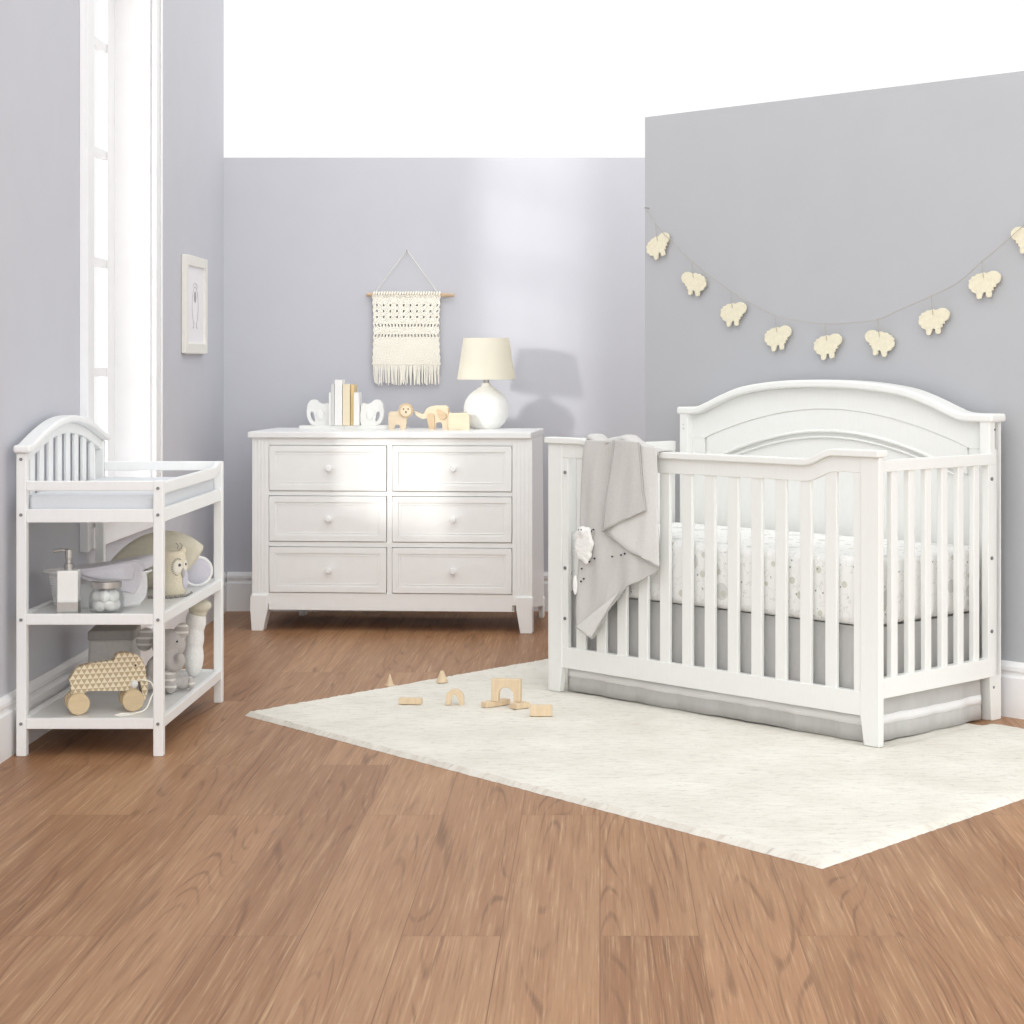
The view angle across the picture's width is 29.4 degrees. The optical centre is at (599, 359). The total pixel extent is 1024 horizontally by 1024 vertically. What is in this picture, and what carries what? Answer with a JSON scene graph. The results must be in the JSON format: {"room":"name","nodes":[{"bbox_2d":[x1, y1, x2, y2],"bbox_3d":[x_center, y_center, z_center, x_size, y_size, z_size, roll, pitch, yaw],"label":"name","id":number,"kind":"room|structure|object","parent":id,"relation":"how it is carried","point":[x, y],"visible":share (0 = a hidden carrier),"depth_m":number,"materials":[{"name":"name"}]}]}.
{"room":"children's room","nodes":[
{"label":"children's room","id":0,"kind":"room"},
{"bbox_2d":[0,0,223,697],"bbox_3d":[-1.885,-0.360,5.375,0.200,3.100,7.750,0,0,0],"label":"wall","id":1,"kind":"structure","parent":0,"point":[40,39],"depth_m":6.45,"materials":[{"name":"paint"}]},
{"bbox_2d":[0,572,226,763],"bbox_3d":[-1.776,1.097,5.375,0.018,0.185,7.750,0,0,0],"label":"baseboard","id":2,"kind":"structure","parent":1,"relation":"attached to","point":[54,681],"depth_m":6.21,"materials":[{"name":"paint"}]},
{"bbox_2d":[80,0,162,552],"bbox_3d":[-1.863,-0.525,7.260,0.224,2.376,1.155,0,0,0],"label":"window","id":3,"kind":"structure","parent":1,"relation":"in","point":[129,44],"depth_m":7.74,"materials":[{"name":"paint"}]},
{"bbox_2d":[181,254,207,353],"bbox_3d":[-1.774,-0.240,8.537,0.021,0.427,0.456,0,0,0],"label":"framed picture","id":4,"kind":"object","parent":1,"relation":"attached to","point":[194,270],"visible":1,"depth_m":8.50,"materials":[{"name":"wood"}]},
{"bbox_2d":[189,266,202,343],"bbox_3d":[-1.776,-0.240,8.537,0.006,0.334,0.352,0,0,0],"label":"print","id":5,"kind":"object","parent":4,"relation":"attached to","point":[195,272],"depth_m":8.55,"materials":[{"name":"grey paper"}]},
{"bbox_2d":[224,158,644,581],"bbox_3d":[0.307,0.115,9.325,4.585,2.150,0.150,0,0,0],"label":"wall","id":6,"kind":"structure","parent":0,"point":[546,256],"depth_m":9.25,"materials":[{"name":"paint"}]},
{"bbox_2d":[227,572,547,610],"bbox_3d":[-0.283,1.097,9.241,2.967,0.185,0.018,0,0,0],"label":"baseboard","id":7,"kind":"structure","parent":6,"relation":"attached to","point":[239,584],"depth_m":9.23,"materials":[{"name":"paint"}]},
{"bbox_2d":[366,250,453,385],"bbox_3d":[-0.897,-0.200,9.228,0.416,0.642,0.045,0,0,-1],"label":"macrame hanging","id":8,"kind":"object","parent":6,"relation":"attached to","point":[400,353],"visible":1,"depth_m":9.22,"materials":[{"name":"fabric"}]},
{"bbox_2d":[0,611,1023,1023],"bbox_3d":[0.900,1.220,4.225,6.600,0.060,10.450,0,0,0],"label":"floor","id":9,"kind":"structure","parent":0,"point":[251,870],"depth_m":4.37,"materials":[{"name":"brown wood"}]},
{"bbox_2d":[13,415,223,755],"bbox_3d":[-1.534,0.684,6.322,0.447,1.011,0.973,0,0,0],"label":"table","id":10,"kind":"object","parent":9,"relation":"on","point":[164,706],"visible":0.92,"depth_m":5.91,"materials":[{"name":"white paint"}]},
{"bbox_2d":[53,549,80,612],"bbox_3d":[-1.621,0.671,5.924,0.078,0.197,0.061,0,0,-7],"label":"soap dispenser","id":11,"kind":"object","parent":10,"relation":"on","point":[68,578],"visible":1,"depth_m":5.90,"materials":[{"name":"white ceramic"}]},
{"bbox_2d":[57,569,80,601],"bbox_3d":[-1.614,0.685,5.925,0.062,0.096,0.060,0,0,-7],"label":"bottle","id":12,"kind":"object","parent":11,"relation":"attached to","point":[68,580],"depth_m":5.90,"materials":[{"name":"white ceramic"}]},
{"bbox_2d":[42,568,151,607],"bbox_3d":[-1.575,0.713,6.110,0.342,0.113,0.183,0,0,0],"label":"storage basket","id":13,"kind":"object","parent":10,"relation":"on","point":[87,600],"visible":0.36,"depth_m":6.04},
{"bbox_2d":[74,554,152,606],"bbox_3d":[-1.522,0.687,6.081,0.252,0.143,0.208,0,0,0],"label":"folded towel","id":14,"kind":"object","parent":13,"relation":"on","point":[133,590],"visible":0.84,"depth_m":5.99,"materials":[{"name":"white fabric"}]},
{"bbox_2d":[91,579,121,612],"bbox_3d":[-1.500,0.720,5.928,0.104,0.100,0.104,0,0,0],"label":"glass jar","id":15,"kind":"object","parent":10,"relation":"on","point":[99,583],"visible":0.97,"depth_m":5.89,"materials":[{"name":"glass"}]},
{"bbox_2d":[92,590,100,600],"bbox_3d":[-1.523,0.715,5.920,0.035,0.034,0.036,0,0,19],"label":"ball","id":16,"kind":"object","parent":15,"relation":"in","point":[95,595],"visible":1,"depth_m":5.91,"materials":[{"name":"white fabric"}]},
{"bbox_2d":[94,600,104,611],"bbox_3d":[-1.515,0.745,5.908,0.037,0.034,0.033,0,0,13],"label":"ball","id":17,"kind":"object","parent":15,"relation":"in","point":[98,605],"visible":1,"depth_m":5.89,"materials":[{"name":"white fabric"}]},
{"bbox_2d":[99,590,110,601],"bbox_3d":[-1.500,0.715,5.904,0.035,0.035,0.035,0,0,-32],"label":"ball","id":18,"kind":"object","parent":15,"relation":"in","point":[104,596],"visible":1,"depth_m":5.89,"materials":[{"name":"white fabric"}]},
{"bbox_2d":[104,601,115,610],"bbox_3d":[-1.486,0.745,5.908,0.039,0.031,0.036,0,0,-30],"label":"ball","id":19,"kind":"object","parent":15,"relation":"in","point":[109,605],"visible":1,"depth_m":5.89,"materials":[{"name":"white fabric"}]},
{"bbox_2d":[109,589,118,601],"bbox_3d":[-1.477,0.715,5.921,0.034,0.038,0.033,0,0,18],"label":"ball","id":20,"kind":"object","parent":15,"relation":"in","point":[114,593],"visible":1,"depth_m":5.91,"materials":[{"name":"white fabric"}]},
{"bbox_2d":[113,600,120,610],"bbox_3d":[-1.476,0.745,5.935,0.034,0.036,0.035,0,0,0],"label":"ball","id":21,"kind":"object","parent":15,"relation":"in","point":[118,604],"visible":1,"depth_m":5.92,"materials":[{"name":"white fabric"}]},
{"bbox_2d":[64,651,152,715],"bbox_3d":[-1.502,0.994,5.990,0.262,0.180,0.159,0,0,-22],"label":"toy","id":22,"kind":"object","parent":10,"relation":"on","point":[123,673],"visible":0.98,"depth_m":6.01,"materials":[{"name":"brown wood"}]},
{"bbox_2d":[88,625,140,661],"bbox_3d":[-1.618,0.988,6.500,0.157,0.192,0.166,0,0,-6],"label":"storage bin","id":23,"kind":"object","parent":10,"relation":"on","point":[105,641],"visible":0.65,"depth_m":6.42,"materials":[{"name":"grey fabric"}]},
{"bbox_2d":[29,477,213,508],"bbox_3d":[-1.532,0.440,6.322,0.389,0.070,0.883,0,0,0],"label":"changing pad","id":24,"kind":"object","parent":10,"relation":"on","point":[46,499],"visible":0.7,"depth_m":5.88,"materials":[{"name":"white fabric"}]},
{"bbox_2d":[29,672,213,717],"bbox_3d":[-1.532,1.090,6.322,0.401,0.012,0.905,0,0,0],"label":"shelf","id":25,"kind":"object","parent":10,"relation":"attached to","point":[103,704],"depth_m":6.14,"materials":[{"name":"white wood"}]},
{"bbox_2d":[32,582,211,612],"bbox_3d":[-1.532,0.776,6.322,0.401,0.012,0.905,0,0,0],"label":"shelf","id":26,"kind":"object","parent":10,"relation":"attached to","point":[172,605],"depth_m":6.12,"materials":[{"name":"white wood"}]},
{"bbox_2d":[111,531,202,588],"bbox_3d":[-1.487,0.671,6.545,0.310,0.196,0.084,0,0,0],"label":"cushion","id":27,"kind":"object","parent":10,"relation":"on","point":[143,545],"visible":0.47,"depth_m":6.52,"materials":[{"name":"beige fabric"}]},
{"bbox_2d":[136,623,194,692],"bbox_3d":[-1.424,0.970,6.377,0.189,0.224,0.143,0,0,0],"label":"plush","id":28,"kind":"object","parent":10,"relation":"on","point":[175,643],"visible":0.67,"depth_m":6.34,"materials":[{"name":"white fabric"}]},
{"bbox_2d":[148,591,192,598],"bbox_3d":[-1.380,0.765,6.332,0.062,0.009,0.173,0,0,43],"label":"string","id":29,"kind":"object","parent":10,"relation":"on","point":[191,592],"visible":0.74,"depth_m":6.30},
{"bbox_2d":[165,543,187,595],"bbox_3d":[-1.396,0.682,6.359,0.105,0.174,0.087,0,0,0],"label":"plush","id":30,"kind":"object","parent":10,"relation":"on","point":[176,575],"visible":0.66,"depth_m":6.33,"materials":[{"name":"beige fabric"}]},
{"bbox_2d":[184,599,210,676],"bbox_3d":[-1.375,0.948,6.653,0.102,0.268,0.083,0,0,31],"label":"plush","id":31,"kind":"object","parent":10,"relation":"on","point":[196,616],"visible":0.83,"depth_m":6.63,"materials":[{"name":"fabric"}]},
{"bbox_2d":[187,556,212,586],"bbox_3d":[-1.368,0.716,6.615,0.113,0.106,0.036,0,0,-32],"label":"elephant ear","id":32,"kind":"object","parent":10,"relation":"on","point":[200,573],"visible":0.7,"depth_m":6.61,"materials":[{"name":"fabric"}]},
{"bbox_2d":[385,674,394,686],"bbox_3d":[-0.766,1.167,7.108,0.035,0.045,0.035,0,0,0],"label":"block","id":33,"kind":"object","parent":9,"relation":"on","point":[389,683],"visible":0.93,"depth_m":7.10,"materials":[{"name":"brown wood"}]},
{"bbox_2d":[248,428,544,633],"bbox_3d":[-0.899,0.752,8.795,1.260,0.875,0.587,0,0,4],"label":"dresser","id":34,"kind":"object","parent":9,"relation":"on","point":[397,519],"visible":1,"depth_m":8.53,"materials":[{"name":"paint"}]},
{"bbox_2d":[299,399,343,428],"bbox_3d":[-1.267,0.248,8.930,0.205,0.134,0.110,0,0,0],"label":"bookend","id":35,"kind":"object","parent":34,"relation":"on","point":[320,410],"visible":0.99,"depth_m":8.91,"materials":[{"name":"white ceramic"}]},
{"bbox_2d":[329,392,330,425],"bbox_3d":[-1.229,0.223,8.925,0.011,0.150,0.110,0,0,0],"label":"book","id":36,"kind":"object","parent":35,"relation":"on","point":[329,392],"visible":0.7,"depth_m":8.87,"materials":[{"name":"paper"}]},
{"bbox_2d":[331,384,334,425],"bbox_3d":[-1.216,0.204,8.925,0.017,0.188,0.110,0,0,0],"label":"book","id":37,"kind":"object","parent":35,"relation":"on","point":[332,385],"visible":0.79,"depth_m":8.87,"materials":[{"name":"paper"}]},
{"bbox_2d":[334,380,344,425],"bbox_3d":[-1.190,0.194,8.925,0.036,0.208,0.110,0,0,0],"label":"book","id":38,"kind":"object","parent":35,"relation":"on","point":[338,383],"visible":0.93,"depth_m":8.87,"materials":[{"name":"paper"}]},
{"bbox_2d":[343,384,351,425],"bbox_3d":[-1.154,0.204,8.925,0.034,0.188,0.110,0,0,0],"label":"book","id":39,"kind":"object","parent":35,"relation":"on","point":[346,387],"visible":0.91,"depth_m":8.87,"materials":[{"name":"paper"}]},
{"bbox_2d":[344,399,388,428],"bbox_3d":[-1.062,0.248,8.930,0.205,0.134,0.110,0,0,0],"label":"bookend","id":40,"kind":"object","parent":34,"relation":"on","point":[368,414],"visible":0.98,"depth_m":8.91,"materials":[{"name":"white ceramic"}]},
{"bbox_2d":[351,384,356,425],"bbox_3d":[-1.129,0.205,8.940,0.017,0.186,0.110,0,0,0],"label":"book","id":41,"kind":"object","parent":40,"relation":"on","point":[353,387],"visible":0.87,"depth_m":8.88,"materials":[{"name":"yellow paper"}]},
{"bbox_2d":[353,392,361,425],"bbox_3d":[-1.109,0.223,8.920,0.025,0.150,0.110,0,0,0],"label":"book","id":42,"kind":"object","parent":40,"relation":"on","point":[357,396],"visible":1,"depth_m":8.87,"materials":[{"name":"paper"}]},
{"bbox_2d":[388,403,413,428],"bbox_3d":[-0.903,0.258,8.851,0.115,0.126,0.041,0,0,0],"label":"lion","id":43,"kind":"object","parent":34,"relation":"on","point":[399,417],"visible":0.93,"depth_m":8.85},
{"bbox_2d":[414,405,448,428],"bbox_3d":[-0.765,0.265,8.866,0.162,0.117,0.032,0,0,0],"label":"elephant","id":44,"kind":"object","parent":34,"relation":"on","point":[434,414],"visible":0.87,"depth_m":8.86},
{"bbox_2d":[447,408,469,429],"bbox_3d":[-0.637,0.269,8.780,0.100,0.103,0.028,0,0,0],"label":"block","id":45,"kind":"object","parent":34,"relation":"on","point":[455,421],"visible":0.98,"depth_m":8.77,"materials":[{"name":"brown wood"}]},
{"bbox_2d":[457,338,514,428],"bbox_3d":[-0.520,0.107,8.915,0.266,0.415,0.266,0,0,0],"label":"table lamp","id":46,"kind":"object","parent":34,"relation":"on","point":[485,359],"visible":0.98,"depth_m":8.83,"materials":[{"name":"white ceramic"}]},
{"bbox_2d":[245,659,1023,868],"bbox_3d":[0.185,1.181,6.160,1.771,0.016,2.755,0,0,-45],"label":"rug","id":47,"kind":"object","parent":9,"relation":"on","point":[820,801],"visible":0.8,"depth_m":5.73,"materials":[{"name":"white carpet"}]},
{"bbox_2d":[399,697,422,704],"bbox_3d":[-0.646,1.163,6.655,0.078,0.020,0.028,0,0,6],"label":"block","id":48,"kind":"object","parent":47,"relation":"on","point":[402,700],"visible":1,"depth_m":6.64,"materials":[{"name":"brown wood"}]},
{"bbox_2d":[436,671,447,682],"bbox_3d":[-0.575,1.152,7.100,0.043,0.043,0.043,0,0,0],"label":"block","id":49,"kind":"object","parent":47,"relation":"on","point":[442,678],"visible":1,"depth_m":7.09,"materials":[{"name":"brown wood"}]},
{"bbox_2d":[446,688,463,704],"bbox_3d":[-0.494,1.147,6.645,0.062,0.052,0.028,0,0,0],"label":"block","id":50,"kind":"object","parent":47,"relation":"on","point":[455,691],"visible":1,"depth_m":6.63,"materials":[{"name":"brown wood"}]},
{"bbox_2d":[481,698,509,707],"bbox_3d":[-0.354,1.164,6.620,0.106,0.018,0.030,0,0,-43],"label":"block","id":51,"kind":"object","parent":47,"relation":"on","point":[503,701],"visible":0.92,"depth_m":6.60,"materials":[{"name":"brown wood"}]},
{"bbox_2d":[491,678,521,701],"bbox_3d":[-0.316,1.116,6.600,0.100,0.076,0.026,0,0,9],"label":"block","id":52,"kind":"object","parent":51,"relation":"on","point":[515,684],"visible":1,"depth_m":6.59,"materials":[{"name":"brown wood"}]},
{"bbox_2d":[510,701,529,709],"bbox_3d":[-0.270,1.164,6.575,0.060,0.018,0.038,0,0,-43],"label":"block","id":53,"kind":"object","parent":47,"relation":"on","point":[523,704],"visible":0.93,"depth_m":6.56,"materials":[{"name":"brown wood"}]},
{"bbox_2d":[530,704,551,715],"bbox_3d":[-0.194,1.155,6.430,0.074,0.036,0.020,0,0,0],"label":"brick block","id":54,"kind":"object","parent":47,"relation":"on","point":[535,709],"visible":1,"depth_m":6.42,"materials":[{"name":"brown wood"}]},
{"bbox_2d":[544,380,1005,747],"bbox_3d":[0.579,0.630,6.726,0.724,1.120,1.485,0,0,-45],"label":"crib","id":55,"kind":"object","parent":47,"relation":"on","point":[871,462],"visible":0.94,"depth_m":6.44,"materials":[{"name":"white paint"}]},
{"bbox_2d":[573,434,672,638],"bbox_3d":[0.077,0.615,6.730,0.107,0.716,0.420,0,0,-45],"label":"blanket","id":56,"kind":"object","parent":55,"relation":"hanging from","point":[616,547],"visible":0.99,"depth_m":6.71,"materials":[{"name":"grey fabric"}]},
{"bbox_2d":[571,522,968,624],"bbox_3d":[0.566,0.721,6.710,0.591,0.215,1.373,0,0,-45],"label":"mattress","id":57,"kind":"object","parent":55,"relation":"on","point":[846,543],"visible":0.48,"depth_m":6.37,"materials":[{"name":"white fabric"}]},
{"bbox_2d":[568,591,981,741],"bbox_3d":[0.562,1.007,6.706,0.582,0.354,1.391,0,0,-45],"label":"skirt","id":58,"kind":"object","parent":55,"relation":"hanging from","point":[915,713],"visible":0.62,"depth_m":6.34,"materials":[{"name":"grey fabric"}]},
{"bbox_2d":[645,71,1023,662],"bbox_3d":[1.515,0.115,7.033,0.940,2.150,2.847,0,0,-45],"label":"wall","id":59,"kind":"structure","parent":0,"point":[832,210],"depth_m":6.99,"materials":[{"name":"paint"}]},
{"bbox_2d":[644,207,1023,323],"bbox_3d":[0.849,-0.364,7.018,0.029,0.473,1.888,0,0,-45],"label":"cord","id":60,"kind":"object","parent":59,"relation":"attached to","point":[644,207],"visible":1,"depth_m":6.98,"materials":[{"name":"fabric"}]},
{"bbox_2d":[646,224,669,259],"bbox_3d":[0.222,-0.462,7.638,0.018,0.139,0.122,0,0,-45],"label":"sheep","id":61,"kind":"object","parent":60,"relation":"hanging from","point":[658,244],"visible":1,"depth_m":7.64},
{"bbox_2d":[681,261,706,295],"bbox_3d":[0.357,-0.312,7.502,0.018,0.135,0.127,0,0,-45],"label":"sheep","id":62,"kind":"object","parent":60,"relation":"hanging from","point":[696,282],"visible":1,"depth_m":7.50},
{"bbox_2d":[720,291,746,326],"bbox_3d":[0.500,-0.194,7.359,0.018,0.136,0.128,0,0,-45],"label":"sheep","id":63,"kind":"object","parent":60,"relation":"hanging from","point":[731,312],"visible":1,"depth_m":7.36},
{"bbox_2d":[765,315,791,350],"bbox_3d":[0.654,-0.099,7.204,0.018,0.135,0.127,0,0,-45],"label":"sheep","id":64,"kind":"object","parent":60,"relation":"hanging from","point":[776,336],"visible":1,"depth_m":7.20},
{"bbox_2d":[814,323,841,359],"bbox_3d":[0.819,-0.067,7.038,0.018,0.133,0.127,0,0,-45],"label":"sheep","id":65,"kind":"object","parent":60,"relation":"hanging from","point":[826,344],"visible":1,"depth_m":7.04},
{"bbox_2d":[865,318,894,356],"bbox_3d":[0.983,-0.079,6.873,0.018,0.137,0.127,0,0,-45],"label":"sheep","id":66,"kind":"object","parent":60,"relation":"hanging from","point":[884,342],"visible":1,"depth_m":6.87},
{"bbox_2d":[919,295,949,334],"bbox_3d":[1.147,-0.155,6.709,0.018,0.138,0.128,0,0,-45],"label":"sheep","id":67,"kind":"object","parent":60,"relation":"hanging from","point":[929,320],"visible":1,"depth_m":6.71},
{"bbox_2d":[968,264,1000,298],"bbox_3d":[1.292,-0.270,6.562,0.018,0.131,0.127,0,2,-45],"label":"sheep","id":68,"kind":"object","parent":60,"relation":"hanging from","point":[981,283],"visible":1,"depth_m":6.56},
{"bbox_2d":[1011,227,1023,253],"bbox_3d":[1.410,-0.402,6.444,0.018,0.111,0.127,0,0,-45],"label":"sheep","id":69,"kind":"object","parent":60,"relation":"hanging from","point":[1018,236],"visible":1,"depth_m":6.47},
{"bbox_2d":[981,660,1023,719],"bbox_3d":[1.175,1.097,6.695,0.020,0.185,2.847,0,0,-45],"label":"baseboard","id":70,"kind":"structure","parent":59,"relation":"attached to","point":[1012,672],"depth_m":6.49,"materials":[{"name":"paint"}]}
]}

